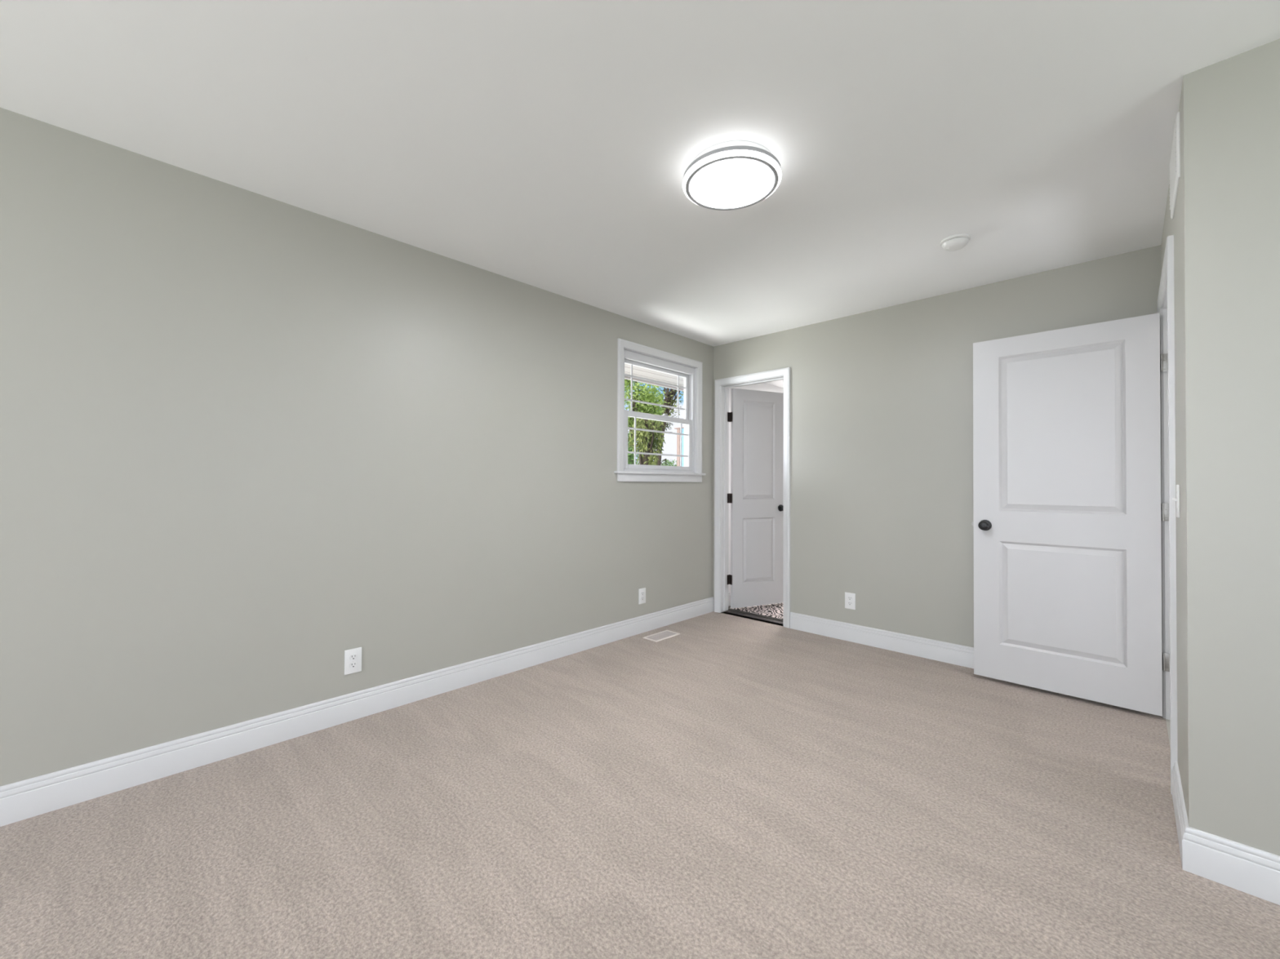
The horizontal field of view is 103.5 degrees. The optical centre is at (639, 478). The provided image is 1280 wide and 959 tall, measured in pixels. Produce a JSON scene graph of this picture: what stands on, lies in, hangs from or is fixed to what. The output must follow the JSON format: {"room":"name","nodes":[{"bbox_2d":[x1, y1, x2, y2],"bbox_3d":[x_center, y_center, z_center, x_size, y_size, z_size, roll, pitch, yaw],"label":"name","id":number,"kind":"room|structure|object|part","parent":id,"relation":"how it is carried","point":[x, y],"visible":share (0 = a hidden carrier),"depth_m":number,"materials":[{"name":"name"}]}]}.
{"room":"empty bedroom","nodes":[
{"label":"empty bedroom","id":0,"kind":"room"},
{"bbox_2d":[0,107,783,786],"bbox_3d":[-0.872,0.038,3.144,0.120,2.560,8.740,0,-1,44],"label":"wall","id":1,"kind":"structure","parent":0,"point":[250,441],"depth_m":2.25,"materials":[{"name":"paint"}]},
{"bbox_2d":[344,647,361,675],"bbox_3d":[-1.414,0.902,2.487,0.008,0.120,0.077,0,-1,44],"label":"wall outlet","id":2,"kind":"object","parent":1,"relation":"attached to","point":[353,657],"visible":1,"depth_m":2.48,"materials":[{"name":"white plastic"}]},
{"bbox_2d":[349,662,356,668],"bbox_3d":[-1.412,0.921,2.485,0.003,0.028,0.034,0,-1,44],"label":"socket","id":3,"kind":"object","parent":2,"relation":"attached to","point":[352,664],"depth_m":2.48,"materials":[{"name":"grey plastic"}]},
{"bbox_2d":[349,653,357,660],"bbox_3d":[-1.412,0.882,2.486,0.003,0.028,0.034,0,-1,44],"label":"socket","id":4,"kind":"object","parent":2,"relation":"attached to","point":[352,656],"depth_m":2.49,"materials":[{"name":"grey plastic"}]},
{"bbox_2d":[0,596,714,826],"bbox_3d":[-1.556,1.121,2.335,0.015,0.130,6.410,0,-1,44],"label":"baseboard","id":5,"kind":"structure","parent":1,"relation":"attached to","point":[25,799],"depth_m":2.26,"materials":[{"name":"white paint"}]},
{"bbox_2d":[638,587,645,604],"bbox_3d":[0.018,0.926,3.964,0.008,0.120,0.077,0,-1,44],"label":"wall outlet","id":6,"kind":"object","parent":1,"relation":"attached to","point":[642,592],"visible":1,"depth_m":3.96,"materials":[{"name":"white plastic"}]},
{"bbox_2d":[624,363,684,391],"bbox_3d":[-0.857,-1.156,3.914,0.920,0.195,9.000,0,-1,44],"label":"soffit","id":7,"kind":"structure","parent":1,"relation":"attached to","point":[637,371],"depth_m":5.33,"materials":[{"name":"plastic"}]},
{"bbox_2d":[613,337,706,482],"bbox_3d":[0.158,-0.507,4.182,0.154,1.074,1.088,0,-1,44],"label":"window","id":8,"kind":"structure","parent":1,"relation":"in","point":[691,472],"depth_m":4.18,"materials":[{"name":"white paint"}]},
{"bbox_3d":[0.134,-0.709,4.208,0.028,0.453,0.838,0,-1,44],"label":"sash","id":9,"kind":"part","parent":8,"relation":"part of","materials":[{"name":"white plastic"}]},
{"bbox_3d":[0.160,-0.296,4.177,0.028,0.450,0.838,0,-1,44],"label":"sash","id":10,"kind":"part","parent":8,"relation":"part of","materials":[{"name":"white plastic"}]},
{"bbox_3d":[0.145,-0.517,4.194,0.118,0.938,0.912,0,-1,44],"label":"frame","id":11,"kind":"part","parent":8,"relation":"part of","materials":[{"name":"white plastic"}]},
{"bbox_2d":[728,592,730,606],"bbox_3d":[2.265,1.164,4.633,2.300,0.130,1.970,0,-1,44],"label":"baseboard","id":12,"kind":"structure","parent":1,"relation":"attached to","point":[729,593],"depth_m":4.81,"materials":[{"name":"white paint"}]},
{"bbox_2d":[0,611,1279,958],"bbox_3d":[-0.002,1.237,0.859,4.300,0.120,6.458,0,-1,44],"label":"floor","id":13,"kind":"structure","parent":0,"point":[726,786],"depth_m":1.70,"materials":[{"name":"carpet"}]},
{"bbox_2d":[642,630,679,642],"bbox_3d":[0.167,1.207,3.863,0.138,0.007,0.278,0,-1,44],"label":"floor vent","id":14,"kind":"object","parent":13,"relation":"in","point":[663,635],"visible":1,"depth_m":3.85,"materials":[{"name":"white metal"}]},
{"bbox_2d":[723,609,782,624],"bbox_3d":[1.005,1.267,4.414,0.656,0.107,0.056,0,-1,44],"label":"trim","id":15,"kind":"structure","parent":13,"relation":"on","point":[726,611],"depth_m":4.40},
{"bbox_2d":[0,0,1279,346],"bbox_3d":[-0.007,-1.313,0.870,4.540,0.100,6.650,0,-1,44],"label":"ceiling","id":16,"kind":"structure","parent":0,"point":[549,145],"depth_m":1.76,"materials":[{"name":"white paint"}]},
{"bbox_2d":[682,140,781,210],"bbox_3d":[0.368,-1.210,2.031,0.390,0.078,0.390,0,-1,44],"label":"ceiling light","id":17,"kind":"object","parent":16,"relation":"attached to","point":[735,175],"visible":1,"depth_m":1.96,"materials":[{"name":"white"}]},
{"bbox_2d":[688,158,774,208],"bbox_3d":[0.367,-1.177,2.030,0.344,0.012,0.344,0,-1,44],"label":"diffuser","id":18,"kind":"object","parent":17,"relation":"attached to","point":[715,183],"depth_m":2.00,"materials":[{"name":"white"}]},
{"bbox_2d":[939,233,970,251],"bbox_3d":[1.635,-1.214,2.616,0.136,0.045,0.136,0,-1,44],"label":"smoke detector","id":19,"kind":"object","parent":16,"relation":"attached to","point":[956,242],"visible":1,"depth_m":2.58,"materials":[{"name":"white plastic"}]},
{"bbox_2d":[764,379,783,388],"bbox_3d":[2.317,-1.055,4.700,2.540,0.100,2.090,0,-1,44],"label":"ceiling","id":20,"kind":"structure","parent":0,"point":[780,384],"depth_m":5.32,"materials":[{"name":"white paint"}]},
{"bbox_2d":[712,244,1161,647],"bbox_3d":[2.304,0.053,3.157,4.420,2.560,0.120,0,-1,44],"label":"wall","id":21,"kind":"structure","parent":0,"point":[882,513],"depth_m":3.54,"materials":[{"name":"paint"}]},
{"bbox_2d":[714,367,790,628],"bbox_3d":[1.002,0.158,4.418,0.744,2.125,0.156,0,-1,44],"label":"trim","id":22,"kind":"structure","parent":21,"relation":"attached to","point":[722,385],"depth_m":4.59,"materials":[{"name":"white paint"}]},
{"bbox_3d":[1.050,0.159,4.467,0.744,2.125,0.018,0,-1,44],"label":"casing","id":23,"kind":"part","parent":22,"relation":"part of","materials":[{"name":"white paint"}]},
{"bbox_2d":[727,388,783,608],"bbox_3d":[1.107,0.185,4.765,0.650,2.024,0.158,1,-1,-23],"label":"bathroom door","id":24,"kind":"structure","parent":21,"relation":"in","point":[756,417],"depth_m":4.74,"materials":[{"name":"grey paint"}]},
{"bbox_3d":[1.346,0.287,4.868,0.065,0.065,0.158,1,-1,-23],"label":"door knob","id":25,"kind":"part","parent":24,"relation":"part of","materials":[{"name":"black metal"}]},
{"bbox_2d":[844,592,855,609],"bbox_3d":[1.569,0.917,3.767,0.077,0.120,0.008,0,-1,44],"label":"wall outlet","id":26,"kind":"object","parent":21,"relation":"attached to","point":[850,598],"visible":1,"depth_m":3.76,"materials":[{"name":"white plastic"}]},
{"bbox_2d":[790,612,973,668],"bbox_3d":[1.977,1.149,3.363,2.106,0.130,0.015,0,-1,44],"label":"baseboard","id":27,"kind":"structure","parent":21,"relation":"attached to","point":[946,652],"depth_m":3.57,"materials":[{"name":"white paint"}]},
{"bbox_2d":[1160,101,1186,808],"bbox_3d":[2.295,0.041,2.099,0.120,2.560,1.411,0,-1,44],"label":"wall","id":28,"kind":"structure","parent":0,"point":[1171,227],"depth_m":1.77,"materials":[{"name":"paint"}]},
{"bbox_2d":[971,312,1169,716],"bbox_3d":[2.337,0.180,2.798,0.844,2.014,0.158,0,-1,44],"label":"entry door","id":29,"kind":"structure","parent":28,"relation":"in","point":[1068,508],"depth_m":2.75,"materials":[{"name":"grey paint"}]},
{"bbox_3d":[2.085,0.282,3.041,0.065,0.065,0.158,0,-1,44],"label":"door knob","id":30,"kind":"part","parent":29,"relation":"part of","materials":[{"name":"black metal"}]},
{"bbox_2d":[1157,235,1177,795],"bbox_3d":[2.398,0.140,2.204,0.156,2.125,0.941,0,-1,44],"label":"trim","id":31,"kind":"structure","parent":28,"relation":"attached to","point":[1166,306],"depth_m":1.93,"materials":[{"name":"white paint"}]},
{"bbox_2d":[1168,111,1180,219],"bbox_3d":[1.919,-1.109,1.812,0.010,0.220,0.370,0,-1,44],"label":"air vent","id":32,"kind":"object","parent":28,"relation":"in","point":[1175,162],"visible":1,"depth_m":1.74,"materials":[{"name":"white plastic"}]},
{"bbox_2d":[1171,484,1179,518],"bbox_3d":[1.894,0.081,1.784,0.019,0.116,0.072,0,-1,44],"label":"light switch","id":33,"kind":"object","parent":28,"relation":"attached to","point":[1177,500],"visible":1,"depth_m":1.76,"materials":[{"name":"white plastic"}]},
{"bbox_3d":[1.898,0.081,1.780,0.007,0.116,0.072,0,-1,44],"label":"plate","id":34,"kind":"part","parent":33,"relation":"part of","materials":[{"name":"white plastic"}]},
{"bbox_2d":[1180,38,1279,856],"bbox_3d":[2.271,0.029,1.055,1.540,2.560,0.120,0,-1,44],"label":"wall","id":35,"kind":"structure","parent":0,"point":[1230,107],"depth_m":1.48,"materials":[{"name":"paint"}]},
{"bbox_2d":[1172,761,1279,905],"bbox_3d":[2.348,1.127,1.224,1.434,0.130,0.523,0,-1,44],"label":"baseboard","id":36,"kind":"structure","parent":35,"relation":"attached to","point":[1250,870],"depth_m":1.48,"materials":[{"name":"white paint"}]},
{"bbox_3d":[2.254,1.289,4.621,2.300,0.120,2.000,0,-1,44],"label":"floor","id":37,"kind":"structure","parent":0,"visible":0},
{"bbox_2d":[728,603,782,622],"bbox_3d":[1.583,1.221,4.747,1.120,0.010,1.195,0,-1,44],"label":"bath mat","id":38,"kind":"object","parent":37,"relation":"on","point":[771,611],"visible":0.11,"depth_m":4.61,"materials":[{"name":"multicoloured fabric"}]},
{"label":"outside","id":39,"kind":"structure","parent":0,"visible":0},
{"bbox_3d":[-3.331,1.929,20.618,52.000,0.100,65.000,0,-1,44],"label":"ground","id":40,"kind":"structure","parent":39,"visible":0},
{"bbox_2d":[627,429,639,464],"bbox_3d":[-0.665,0.055,13.884,1.365,3.528,1.618,0,-1,44],"label":"bush","id":41,"kind":"object","parent":40,"relation":"on","point":[630,457],"visible":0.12,"depth_m":13.92,"materials":[{"name":"green plant"}]},
{"bbox_2d":[624,378,666,463],"bbox_3d":[-0.383,-1.246,15.069,2.166,6.165,2.529,0,-1,44],"label":"leafy tree","id":42,"kind":"object","parent":40,"relation":"on","point":[645,395],"visible":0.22,"depth_m":15.12,"materials":[{"name":"green plant"}]},
{"bbox_2d":[627,414,672,465],"bbox_3d":[0.131,0.097,12.169,1.339,3.433,0.972,1,-1,-31],"label":"tree","id":43,"kind":"object","parent":40,"relation":"on","point":[650,442],"visible":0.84,"depth_m":12.04,"materials":[{"name":"green plant"}]},
{"bbox_2d":[653,458,676,466],"bbox_3d":[0.796,0.431,26.318,2.038,3.072,3.828,0,-1,44],"label":"bush","id":44,"kind":"object","parent":40,"relation":"on","point":[664,464],"visible":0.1,"depth_m":26.78,"materials":[{"name":"green plant"}]},
{"bbox_2d":[656,386,684,465],"bbox_3d":[1.221,-1.620,19.020,1.878,7.025,2.060,0,-1,4],"label":"tree","id":45,"kind":"object","parent":40,"relation":"on","point":[672,393],"visible":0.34,"depth_m":18.51,"materials":[{"name":"green plant"}]},
{"bbox_2d":[674,426,684,466],"bbox_3d":[2.019,0.364,10.632,2.000,2.860,1.660,0,-1,44],"label":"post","id":46,"kind":"object","parent":40,"relation":"on","point":[678,429],"visible":0.1,"depth_m":10.66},
{"bbox_3d":[0.842,0.369,10.711,0.080,2.840,0.105,0,-1,44],"label":"corner post","id":47,"kind":"part","parent":46,"relation":"part of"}
]}

